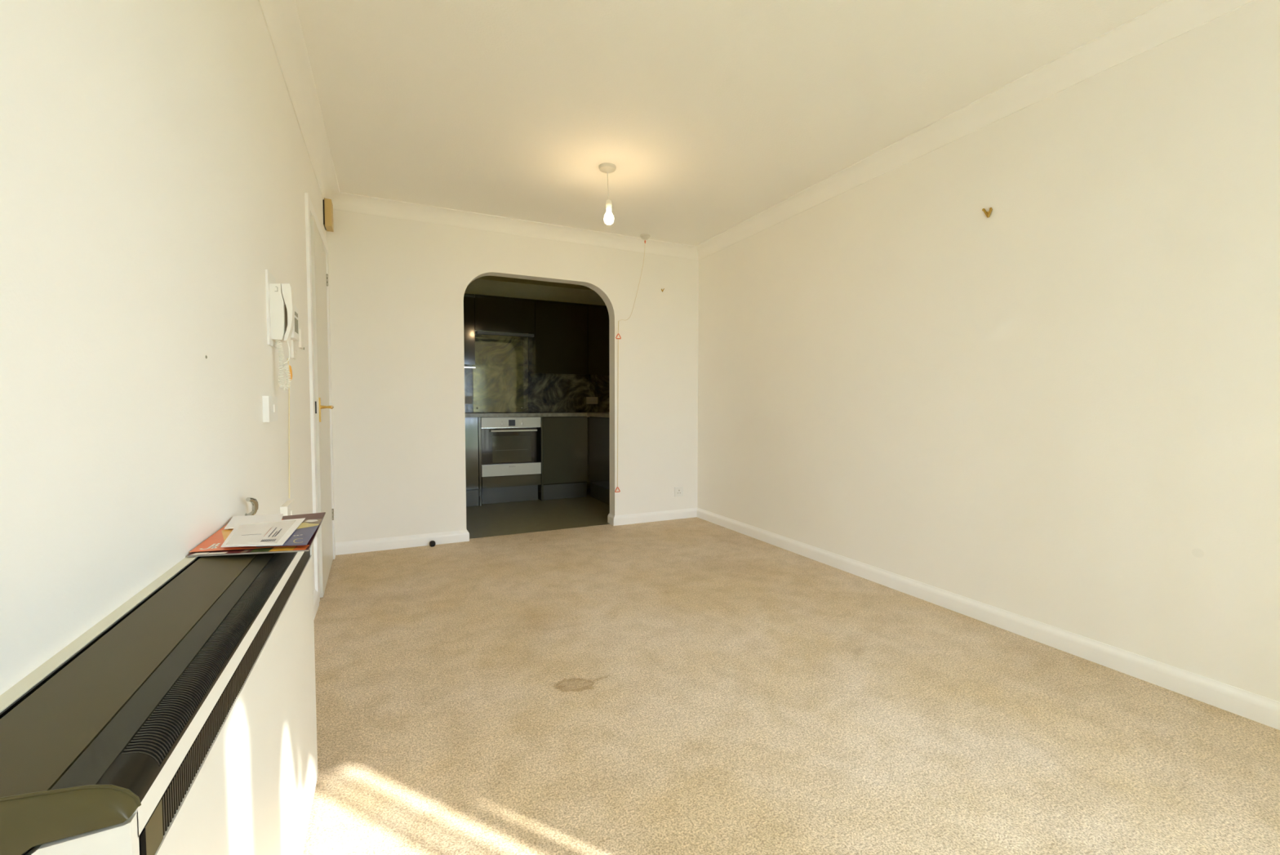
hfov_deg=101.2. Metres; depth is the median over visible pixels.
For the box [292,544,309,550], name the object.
picture
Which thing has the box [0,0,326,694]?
wall
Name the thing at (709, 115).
ceiling
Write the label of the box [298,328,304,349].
wall switch
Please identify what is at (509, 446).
oven
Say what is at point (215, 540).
flyer
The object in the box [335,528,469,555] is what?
baseboard
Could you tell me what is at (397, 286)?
wall
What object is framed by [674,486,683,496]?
wall socket
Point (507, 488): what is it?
housing
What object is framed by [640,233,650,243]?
switch
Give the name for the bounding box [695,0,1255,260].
trim
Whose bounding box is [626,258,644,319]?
cord
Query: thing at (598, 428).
base cabinet
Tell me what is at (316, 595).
baseboard
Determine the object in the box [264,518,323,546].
flyer
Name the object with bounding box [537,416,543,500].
panel board
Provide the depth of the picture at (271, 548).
1.05 m
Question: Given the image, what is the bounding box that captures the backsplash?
[464,333,608,412]
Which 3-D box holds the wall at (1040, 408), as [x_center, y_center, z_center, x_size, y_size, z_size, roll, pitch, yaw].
[1.574,-0.299,2.712,0.120,2.510,4.864,-1,3,-25]
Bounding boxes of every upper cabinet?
[463,293,475,368]
[528,299,587,375]
[581,304,608,376]
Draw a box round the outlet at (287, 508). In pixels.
[280,499,294,515]
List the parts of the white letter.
address panel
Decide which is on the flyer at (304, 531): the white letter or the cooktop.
the white letter
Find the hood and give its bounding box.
[474,293,534,337]
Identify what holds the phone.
attached to the wall at (155, 164)
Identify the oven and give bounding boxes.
[480,416,541,476]
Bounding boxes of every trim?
[257,0,339,199]
[329,191,698,260]
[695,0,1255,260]
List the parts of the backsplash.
long panel, tall panel, long panel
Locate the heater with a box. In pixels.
[0,545,317,854]
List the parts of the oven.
control panel, panel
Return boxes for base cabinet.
[465,417,479,506]
[542,416,587,499]
[587,416,609,505]
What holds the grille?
attached to the heater
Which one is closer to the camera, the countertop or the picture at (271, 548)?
the picture at (271, 548)
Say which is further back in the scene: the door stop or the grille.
the door stop
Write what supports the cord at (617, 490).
hanging from the wall at (397, 286)
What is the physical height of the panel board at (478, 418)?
0.896 m
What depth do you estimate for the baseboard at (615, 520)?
4.60 m
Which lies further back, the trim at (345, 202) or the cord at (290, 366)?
the trim at (345, 202)
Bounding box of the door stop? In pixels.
[429,540,435,546]
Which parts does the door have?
handle, lever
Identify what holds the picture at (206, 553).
on the brochure
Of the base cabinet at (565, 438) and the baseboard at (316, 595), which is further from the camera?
the base cabinet at (565, 438)
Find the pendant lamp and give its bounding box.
[598,162,616,224]
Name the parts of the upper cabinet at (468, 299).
cornice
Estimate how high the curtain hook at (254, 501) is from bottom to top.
0.071 m
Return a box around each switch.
[262,395,277,422]
[290,339,297,359]
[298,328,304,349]
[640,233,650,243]
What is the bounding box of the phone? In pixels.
[265,269,294,390]
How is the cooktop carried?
in the countertop
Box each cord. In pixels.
[287,358,292,497]
[614,411,620,492]
[615,319,622,366]
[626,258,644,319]
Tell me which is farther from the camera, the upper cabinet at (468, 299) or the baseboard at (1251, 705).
the upper cabinet at (468, 299)
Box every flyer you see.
[189,518,297,551]
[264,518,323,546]
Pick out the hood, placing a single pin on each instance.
(494, 315)
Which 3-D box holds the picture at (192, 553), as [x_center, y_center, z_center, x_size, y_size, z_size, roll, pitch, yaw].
[-0.854,0.245,1.020,0.026,0.001,0.015,0,2,-11]
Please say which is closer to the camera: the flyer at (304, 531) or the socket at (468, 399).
the flyer at (304, 531)
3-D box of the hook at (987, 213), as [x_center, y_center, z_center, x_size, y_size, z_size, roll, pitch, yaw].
[1.615,-0.997,2.441,0.016,0.046,0.045,-1,3,-25]
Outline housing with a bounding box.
[481,473,541,503]
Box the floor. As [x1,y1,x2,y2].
[302,488,1279,854]
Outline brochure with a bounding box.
[186,511,325,556]
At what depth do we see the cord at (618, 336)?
4.41 m
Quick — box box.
[322,198,333,231]
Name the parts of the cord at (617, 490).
cord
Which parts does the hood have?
cornice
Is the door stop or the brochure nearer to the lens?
the brochure
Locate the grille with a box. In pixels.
[121,551,297,771]
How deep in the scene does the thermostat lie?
2.13 m
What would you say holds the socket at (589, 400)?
attached to the backsplash
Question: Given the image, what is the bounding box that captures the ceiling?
[295,0,1168,290]
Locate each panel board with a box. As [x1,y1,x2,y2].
[475,417,481,505]
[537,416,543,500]
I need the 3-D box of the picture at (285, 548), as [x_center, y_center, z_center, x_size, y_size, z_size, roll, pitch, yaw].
[-0.717,0.243,1.058,0.045,0.001,0.036,0,2,-12]
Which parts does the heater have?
panel, rail, brown lid, blank plate, black lid, grille frame, panel, panel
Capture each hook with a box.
[244,497,258,515]
[982,207,992,217]
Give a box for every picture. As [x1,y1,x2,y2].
[190,551,209,555]
[205,551,226,554]
[225,549,244,553]
[250,546,273,551]
[269,546,296,551]
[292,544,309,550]
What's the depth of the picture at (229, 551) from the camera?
1.03 m
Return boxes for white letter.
[220,517,305,546]
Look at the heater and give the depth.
0.61 m
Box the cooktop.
[475,411,538,413]
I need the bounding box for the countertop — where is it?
[465,412,609,417]
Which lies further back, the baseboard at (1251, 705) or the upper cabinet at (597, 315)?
the upper cabinet at (597, 315)
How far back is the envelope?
1.28 m
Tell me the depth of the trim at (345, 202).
3.94 m
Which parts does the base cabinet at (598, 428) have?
corner post, cabinet door, cabinet door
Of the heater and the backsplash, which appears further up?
the backsplash
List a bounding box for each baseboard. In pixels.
[313,589,319,619]
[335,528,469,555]
[607,507,697,525]
[696,507,1279,729]
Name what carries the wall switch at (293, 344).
attached to the wall at (155, 164)
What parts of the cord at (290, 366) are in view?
cord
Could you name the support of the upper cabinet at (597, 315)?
attached to the wall at (477, 286)
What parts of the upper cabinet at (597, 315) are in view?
cornice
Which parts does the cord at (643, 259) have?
loose cord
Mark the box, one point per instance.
(327, 203)
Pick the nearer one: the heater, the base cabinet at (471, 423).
the heater
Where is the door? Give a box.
[304,192,335,601]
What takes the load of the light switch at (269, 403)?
attached to the wall at (155, 164)
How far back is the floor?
1.71 m
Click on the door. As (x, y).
(317, 246)
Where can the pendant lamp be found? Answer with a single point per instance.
(606, 167)
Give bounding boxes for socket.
[464,395,472,404]
[586,396,597,404]
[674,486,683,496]
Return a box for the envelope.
[224,513,283,528]
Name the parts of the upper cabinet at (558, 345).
cornice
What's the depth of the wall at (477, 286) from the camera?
6.08 m
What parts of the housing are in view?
drawer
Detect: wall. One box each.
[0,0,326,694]
[326,209,698,542]
[464,278,608,488]
[697,0,1279,701]
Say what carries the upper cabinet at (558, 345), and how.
attached to the wall at (477, 286)
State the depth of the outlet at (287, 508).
1.93 m
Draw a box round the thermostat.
[289,305,299,341]
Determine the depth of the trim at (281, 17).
2.22 m

